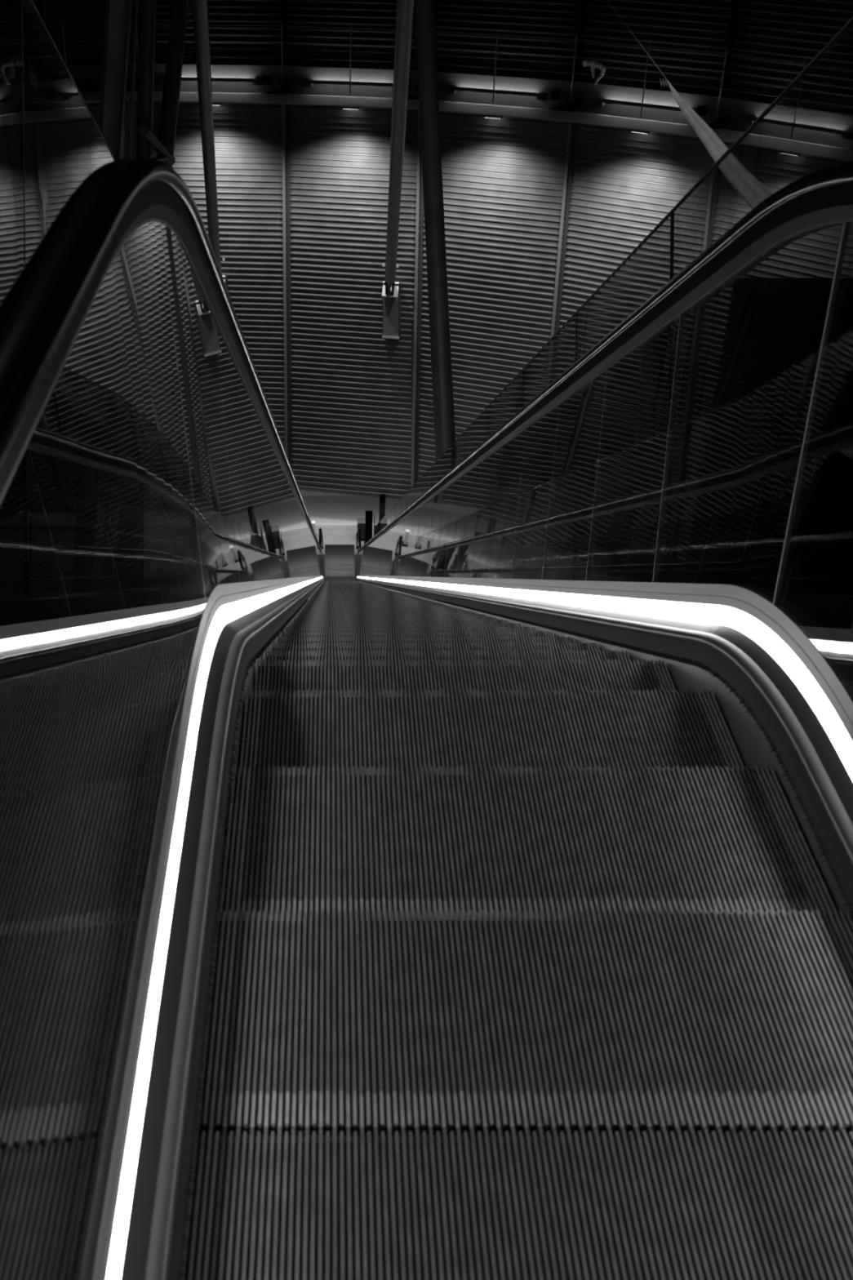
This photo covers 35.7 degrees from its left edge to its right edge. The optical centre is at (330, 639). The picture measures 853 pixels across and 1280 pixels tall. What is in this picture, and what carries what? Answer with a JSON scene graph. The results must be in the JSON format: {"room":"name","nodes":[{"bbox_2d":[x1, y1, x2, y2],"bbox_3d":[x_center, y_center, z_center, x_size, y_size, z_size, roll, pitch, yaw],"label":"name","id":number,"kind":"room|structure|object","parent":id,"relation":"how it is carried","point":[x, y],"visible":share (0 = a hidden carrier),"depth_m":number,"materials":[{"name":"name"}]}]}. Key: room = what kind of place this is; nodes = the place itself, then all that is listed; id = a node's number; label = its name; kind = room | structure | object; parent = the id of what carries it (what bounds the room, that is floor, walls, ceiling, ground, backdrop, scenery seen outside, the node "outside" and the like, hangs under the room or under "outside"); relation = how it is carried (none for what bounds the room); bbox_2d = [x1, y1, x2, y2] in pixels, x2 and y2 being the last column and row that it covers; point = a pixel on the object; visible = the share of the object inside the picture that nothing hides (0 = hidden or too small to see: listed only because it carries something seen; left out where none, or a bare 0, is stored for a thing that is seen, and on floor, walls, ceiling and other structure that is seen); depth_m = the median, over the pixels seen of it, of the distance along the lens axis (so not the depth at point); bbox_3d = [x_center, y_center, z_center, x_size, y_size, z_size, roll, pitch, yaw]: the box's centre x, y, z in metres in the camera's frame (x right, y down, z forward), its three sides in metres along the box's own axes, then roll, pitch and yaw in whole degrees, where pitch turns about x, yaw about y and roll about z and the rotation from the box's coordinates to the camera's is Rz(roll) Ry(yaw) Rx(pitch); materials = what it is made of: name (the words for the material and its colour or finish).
{"room":"indoor escalator","nodes":[
{"label":"indoor escalator","id":0,"kind":"room"},
{"bbox_2d":[4,484,353,495],"bbox_3d":[0.320,-5.799,47.147,32.000,1.655,0.300,0,33,0],"label":"wall","id":1,"kind":"structure","parent":0,"point":[150,490],"depth_m":47.30,"materials":[{"name":"grey paint"}]},
{"bbox_2d":[0,103,57,489],"bbox_3d":[-10.025,-11.171,43.665,0.250,12.148,3.264,-9,34,-13],"label":"trim","id":2,"kind":"structure","parent":1,"relation":"attached to","point":[2,108],"depth_m":42.70,"materials":[{"name":"grey metal"}]},
{"bbox_2d":[156,319,159,351],"bbox_3d":[-5.717,-11.332,43.915,0.253,12.148,3.200,-4,33,-7],"label":"trim","id":3,"kind":"structure","parent":1,"relation":"attached to","point":[157,319],"depth_m":44.18,"materials":[{"name":"grey metal"}]},
{"bbox_2d":[0,495,565,530],"bbox_3d":[0.320,-4.496,46.471,32.000,0.200,2.250,0,33,0],"label":"baseboard","id":4,"kind":"structure","parent":1,"relation":"attached to","point":[50,513],"depth_m":46.28,"materials":[{"name":"grey"}]},
{"bbox_2d":[281,103,292,468],"bbox_3d":[-1.414,-11.127,43.596,0.280,12.148,3.132,0,33,0],"label":"trim","id":5,"kind":"structure","parent":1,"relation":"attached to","point":[283,128],"depth_m":43.27,"materials":[{"name":"grey metal"}]},
{"bbox_2d":[410,109,423,488],"bbox_3d":[2.868,-10.657,42.869,0.282,12.148,3.153,0,33,0],"label":"trim","id":6,"kind":"structure","parent":1,"relation":"attached to","point":[419,141],"depth_m":42.84,"materials":[{"name":"grey metal"}]},
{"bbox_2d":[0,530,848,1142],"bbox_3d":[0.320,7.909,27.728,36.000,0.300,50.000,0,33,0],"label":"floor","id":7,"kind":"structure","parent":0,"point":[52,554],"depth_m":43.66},
{"bbox_2d":[27,0,45,595],"bbox_3d":[-6.181,-9.641,27.943,4.288,28.958,0.096,0,33,0],"label":"steel column","id":8,"kind":"structure","parent":7,"relation":"on","point":[43,1],"depth_m":27.99,"materials":[{"name":"grey metal"}]},
{"bbox_2d":[71,0,132,592],"bbox_3d":[-4.231,-7.545,24.697,4.916,28.950,0.350,0,33,0],"label":"steel column","id":9,"kind":"structure","parent":7,"relation":"on","point":[117,12],"depth_m":25.76,"materials":[{"name":"grey metal"}]},
{"bbox_2d":[102,0,138,590],"bbox_3d":[-3.939,-7.723,24.976,3.977,28.960,0.060,0,33,0],"label":"lattice column","id":10,"kind":"structure","parent":7,"relation":"on","point":[135,37],"depth_m":26.31,"materials":[{"name":"black metal"}]},
{"bbox_2d":[128,0,156,588],"bbox_3d":[-3.551,-7.365,24.419,3.460,28.979,0.469,0,33,0],"label":"round column","id":11,"kind":"structure","parent":7,"relation":"on","point":[147,7],"depth_m":23.14,"materials":[{"name":"grey metal"}]},
{"bbox_2d":[138,124,175,165],"bbox_3d":[-3.051,-8.619,23.045,0.206,0.983,1.891,5,33,7],"label":"brace","id":12,"kind":"object","parent":11,"relation":"attached to","point":[164,154],"visible":0.75,"depth_m":22.96,"materials":[{"name":"grey paint"}]},
{"bbox_2d":[112,0,221,589],"bbox_3d":[-3.467,-3.288,27.509,1.550,19.001,35.163,1,33,1],"label":"support column","id":13,"kind":"object","parent":7,"relation":"on","point":[131,496],"visible":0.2,"depth_m":25.56,"materials":[{"name":"black metal"}]},
{"bbox_2d":[311,520,315,533],"bbox_3d":[-0.571,-3.792,45.051,0.184,0.559,0.260,0,33,0],"label":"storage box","id":14,"kind":"object","parent":7,"relation":"on","point":[313,522],"visible":0.36,"depth_m":44.89,"materials":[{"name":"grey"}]},
{"bbox_2d":[355,517,365,541],"bbox_3d":[1.151,-3.782,44.938,0.506,0.664,0.460,0,33,0],"label":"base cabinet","id":15,"kind":"object","parent":7,"relation":"on","point":[361,521],"visible":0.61,"depth_m":44.77,"materials":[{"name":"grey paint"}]},
{"bbox_2d":[364,510,373,544],"bbox_3d":[1.306,-3.785,44.401,0.302,1.251,0.160,0,33,0],"label":"sign stand","id":16,"kind":"object","parent":7,"relation":"on","point":[369,513],"visible":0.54,"depth_m":44.31,"materials":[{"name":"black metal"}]},
{"bbox_2d":[378,493,385,521],"bbox_3d":[1.791,-4.388,45.261,0.258,1.332,0.260,0,33,0],"label":"post","id":17,"kind":"object","parent":7,"relation":"on","point":[382,496],"visible":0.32,"depth_m":45.03,"materials":[{"name":"black metal"}]},
{"bbox_2d":[0,157,852,1279],"bbox_3d":[0.320,-0.568,22.032,2.300,22.022,40.969,0,33,0],"label":"escalator","id":18,"kind":"object","parent":7,"relation":"on","point":[424,841],"visible":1,"depth_m":2.05,"materials":[{"name":"metal"}]},
{"bbox_2d":[0,0,194,596],"bbox_3d":[-0.800,-1.270,21.442,0.015,21.631,39.200,0,33,0],"label":"guard","id":19,"kind":"object","parent":18,"relation":"attached to","point":[177,568],"visible":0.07,"depth_m":6.10,"materials":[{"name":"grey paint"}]},
{"bbox_2d":[373,16,852,593],"bbox_3d":[1.440,-1.270,21.442,0.015,21.631,39.200,0,33,0],"label":"guard","id":20,"kind":"object","parent":18,"relation":"attached to","point":[487,422],"visible":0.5,"depth_m":8.13,"materials":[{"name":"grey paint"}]},
{"bbox_2d":[683,278,852,595],"bbox_3d":[11.900,-3.227,33.818,4.600,11.799,1.530,0,33,0],"label":"shaft","id":21,"kind":"object","parent":7,"relation":"on","point":[774,332],"visible":0.51,"depth_m":32.10,"materials":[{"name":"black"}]},
{"bbox_2d":[0,101,852,564],"bbox_3d":[1.962,-7.066,37.310,48.391,12.148,15.906,13,35,19],"label":"wall","id":22,"kind":"structure","parent":0,"point":[503,179],"depth_m":42.05,"materials":[{"name":"grey metal"}]},
{"bbox_2d":[222,257,227,289],"bbox_3d":[-3.688,-11.522,43.356,0.530,2.112,0.808,3,33,4],"label":"wall bracket","id":23,"kind":"object","parent":22,"relation":"attached to","point":[225,277],"visible":0.12,"depth_m":43.19,"materials":[{"name":"grey metal"}]},
{"bbox_2d":[382,262,400,338],"bbox_3d":[1.989,-10.973,42.624,0.685,2.368,0.865,6,33,10],"label":"wall bracket","id":24,"kind":"object","parent":22,"relation":"attached to","point":[391,297],"visible":0.85,"depth_m":42.62,"materials":[{"name":"grey metal"}]},
{"bbox_2d":[0,78,852,149],"bbox_3d":[2.280,-12.804,34.409,48.985,0.600,15.124,13,35,20],"label":"trim","id":25,"kind":"structure","parent":22,"relation":"attached to","point":[91,85],"depth_m":40.26,"materials":[{"name":"grey paint"}]},
{"bbox_2d":[534,121,577,524],"bbox_3d":[7.091,-9.729,41.432,0.268,12.148,3.029,4,33,6],"label":"trim","id":26,"kind":"structure","parent":22,"relation":"attached to","point":[570,126],"depth_m":41.07,"materials":[{"name":"grey metal"}]},
{"bbox_2d":[670,141,724,561],"bbox_3d":[10.928,-8.425,39.414,0.274,12.148,3.117,3,33,5],"label":"trim","id":27,"kind":"structure","parent":22,"relation":"attached to","point":[712,186],"depth_m":39.65,"materials":[{"name":"grey metal"}]},
{"bbox_2d":[0,0,852,115],"bbox_3d":[2.080,-17.757,32.849,51.697,8.914,16.703,13,35,20],"label":"ceiling","id":28,"kind":"structure","parent":0,"point":[793,30],"depth_m":39.11,"materials":[{"name":"black metal"}]},
{"bbox_2d":[0,81,3,93],"bbox_3d":[-10.651,-17.341,41.083,0.859,0.460,0.850,-8,34,-12],"label":"bracket","id":29,"kind":"object","parent":28,"relation":"attached to","point":[1,82],"visible":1,"depth_m":41.04,"materials":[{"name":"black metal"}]},
{"bbox_2d":[126,87,137,91],"bbox_3d":[-6.163,-17.546,41.400,0.878,0.460,0.841,0,33,0],"label":"bracket","id":30,"kind":"object","parent":28,"relation":"attached to","point":[135,88],"visible":0.14,"depth_m":41.25,"materials":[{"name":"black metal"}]},
{"bbox_2d":[133,0,139,47],"bbox_3d":[-6.123,-22.227,40.295,0.179,8.144,2.219,-4,33,-7],"label":"trim","id":31,"kind":"structure","parent":28,"relation":"attached to","point":[138,22],"depth_m":41.18,"materials":[{"name":"black metal"}]},
{"bbox_2d":[181,77,197,80],"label":"linear light","id":32,"kind":"object","parent":28,"relation":"attached to","point":[182,78],"depth_m":41.27,"materials":[{"name":"white"}]},
{"bbox_2d":[211,77,262,85],"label":"linear light","id":33,"kind":"object","parent":28,"relation":"attached to","point":[256,82],"depth_m":41.17,"materials":[{"name":"white"}]},
{"bbox_2d":[262,75,291,94],"bbox_3d":[-1.668,-17.325,41.058,0.874,0.460,0.851,0,33,0],"label":"bracket","id":34,"kind":"object","parent":28,"relation":"attached to","point":[286,87],"visible":1,"depth_m":40.99,"materials":[{"name":"black metal"}]},
{"bbox_2d":[281,0,288,65],"bbox_3d":[-1.398,-22.009,39.945,0.197,8.155,2.176,0,33,0],"label":"trim","id":35,"kind":"structure","parent":28,"relation":"attached to","point":[284,2],"depth_m":40.95,"materials":[{"name":"black metal"}]},
{"bbox_2d":[302,79,393,87],"bbox_3d":[0.687,-17.222,40.806,3.120,0.200,0.215,6,33,10],"label":"linear light","id":36,"kind":"object","parent":28,"relation":"attached to","point":[306,82],"visible":0.84,"depth_m":40.74,"materials":[{"name":"white"}]},
{"bbox_2d":[407,92,418,99],"bbox_3d":[2.591,-16.854,40.328,0.913,0.460,0.852,0,33,0],"label":"bracket","id":37,"kind":"object","parent":28,"relation":"attached to","point":[410,96],"visible":0.17,"depth_m":40.24,"materials":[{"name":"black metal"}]},
{"bbox_2d":[0,62,852,130],"bbox_3d":[2.299,-13.214,34.196,48.765,0.400,14.772,13,35,20],"label":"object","id":38,"kind":"structure","parent":28,"relation":"attached to","point":[727,105],"depth_m":39.75,"materials":[{"name":"grey paint"}]},
{"bbox_2d":[445,85,547,100],"bbox_3d":[5.008,-16.506,39.697,3.120,0.200,0.215,12,35,18],"label":"linear light","id":39,"kind":"object","parent":28,"relation":"attached to","point":[449,89],"visible":1,"depth_m":39.55,"materials":[{"name":"white"}]},
{"bbox_2d":[551,89,582,111],"bbox_3d":[6.934,-15.946,38.922,0.859,0.460,0.850,12,35,18],"label":"bracket","id":40,"kind":"object","parent":28,"relation":"attached to","point":[555,94],"visible":1,"depth_m":38.88,"materials":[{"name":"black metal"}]},
{"bbox_2d":[573,0,587,81],"bbox_3d":[7.457,-20.543,37.653,0.198,8.174,2.120,4,33,6],"label":"trim","id":41,"kind":"structure","parent":28,"relation":"attached to","point":[583,9],"depth_m":38.64,"materials":[{"name":"black metal"}]},
{"bbox_2d":[593,97,697,113],"bbox_3d":[9.096,-15.383,37.960,3.120,0.200,0.215,19,37,26],"label":"linear light","id":42,"kind":"object","parent":28,"relation":"attached to","point":[597,101],"visible":0.66,"depth_m":38.02,"materials":[{"name":"white"}]},
{"bbox_2d":[697,105,730,128],"bbox_3d":[10.697,-14.694,36.985,0.859,0.460,0.850,18,37,26],"label":"bracket","id":43,"kind":"object","parent":28,"relation":"attached to","point":[701,109],"visible":0.81,"depth_m":36.97,"materials":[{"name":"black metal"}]},
{"bbox_2d":[721,0,739,97],"bbox_3d":[11.215,-19.264,35.682,0.209,8.166,2.170,3,33,5],"label":"trim","id":44,"kind":"structure","parent":28,"relation":"attached to","point":[735,4],"depth_m":36.59,"materials":[{"name":"black metal"}]},
{"bbox_2d":[742,115,852,139],"bbox_3d":[12.681,-13.914,35.684,3.120,0.200,0.215,26,41,34],"label":"linear light","id":45,"kind":"object","parent":28,"relation":"attached to","point":[748,119],"visible":0.92,"depth_m":35.47,"materials":[{"name":"white"}]},
{"bbox_3d":[-17.830,-3.876,18.925,0.300,29.050,48.000,0,33,0],"label":"wall","id":46,"kind":"structure","parent":0,"visible":0},
{"bbox_2d":[212,102,222,105],"bbox_3d":[-3.712,-16.934,41.513,0.560,0.111,0.160,3,33,4],"label":"washer","id":47,"kind":"object","parent":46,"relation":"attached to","point":[213,104],"visible":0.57,"depth_m":41.44,"materials":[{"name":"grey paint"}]},
{"bbox_2d":[342,106,359,109],"bbox_3d":[0.649,-16.594,40.987,0.560,0.111,0.160,6,33,10],"label":"washer","id":48,"kind":"object","parent":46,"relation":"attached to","point":[343,107],"visible":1,"depth_m":40.93,"materials":[{"name":"grey paint"}]},
{"bbox_2d":[0,91,852,161],"bbox_3d":[2.114,-12.439,34.202,47.781,0.250,14.522,13,35,20],"label":"trim","id":49,"kind":"structure","parent":46,"relation":"attached to","point":[728,135],"depth_m":39.59,"materials":[{"name":"white paint"}]},
{"bbox_2d":[483,115,502,118],"bbox_3d":[4.936,-15.883,39.886,0.560,0.111,0.160,12,35,18],"label":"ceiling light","id":50,"kind":"object","parent":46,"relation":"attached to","point":[484,116],"visible":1,"depth_m":39.84,"materials":[{"name":"white"}]},
{"bbox_2d":[630,128,650,133],"bbox_3d":[8.994,-14.770,38.162,0.560,0.111,0.160,19,37,26],"label":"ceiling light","id":51,"kind":"object","parent":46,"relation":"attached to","point":[632,131],"visible":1,"depth_m":38.10,"materials":[{"name":"white"}]},
{"bbox_2d":[778,150,800,155],"bbox_3d":[12.552,-13.311,35.904,0.560,0.111,0.160,26,41,34],"label":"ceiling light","id":52,"kind":"object","parent":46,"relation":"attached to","point":[780,151],"visible":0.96,"depth_m":35.85,"materials":[{"name":"grey"}]},
{"bbox_3d":[18.470,-3.876,18.925,0.300,29.050,48.000,0,33,0],"label":"wall","id":53,"kind":"structure","parent":0,"visible":0},
{"bbox_2d":[0,21,852,138],"bbox_3d":[6.068,-13.464,33.624,42.811,2.000,10.676,19,38,27],"label":"railing","id":54,"kind":"object","parent":53,"relation":"attached to","point":[62,24],"visible":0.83,"depth_m":38.69,"materials":[{"name":"grey metal"}]},
{"bbox_2d":[582,59,605,85],"bbox_3d":[7.664,-16.443,38.078,0.611,0.661,0.500,28,42,36],"label":"rag","id":55,"kind":"object","parent":54,"relation":"hanging from","point":[592,63],"visible":1,"depth_m":37.96,"materials":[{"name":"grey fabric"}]},
{"bbox_2d":[606,0,667,86],"bbox_3d":[7.113,-14.223,31.018,1.958,2.094,0.147,11,35,17],"label":"rope","id":56,"kind":"object","parent":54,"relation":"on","point":[606,0],"visible":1,"depth_m":31.12,"materials":[{"name":"grey"}]},
{"bbox_2d":[666,80,773,209],"bbox_3d":[9.357,-11.441,31.245,3.399,3.107,0.428,18,37,26],"label":"strut","id":57,"kind":"object","parent":56,"relation":"hanging from","point":[753,192],"visible":0.77,"depth_m":31.28,"materials":[{"name":"grey painted metal"}]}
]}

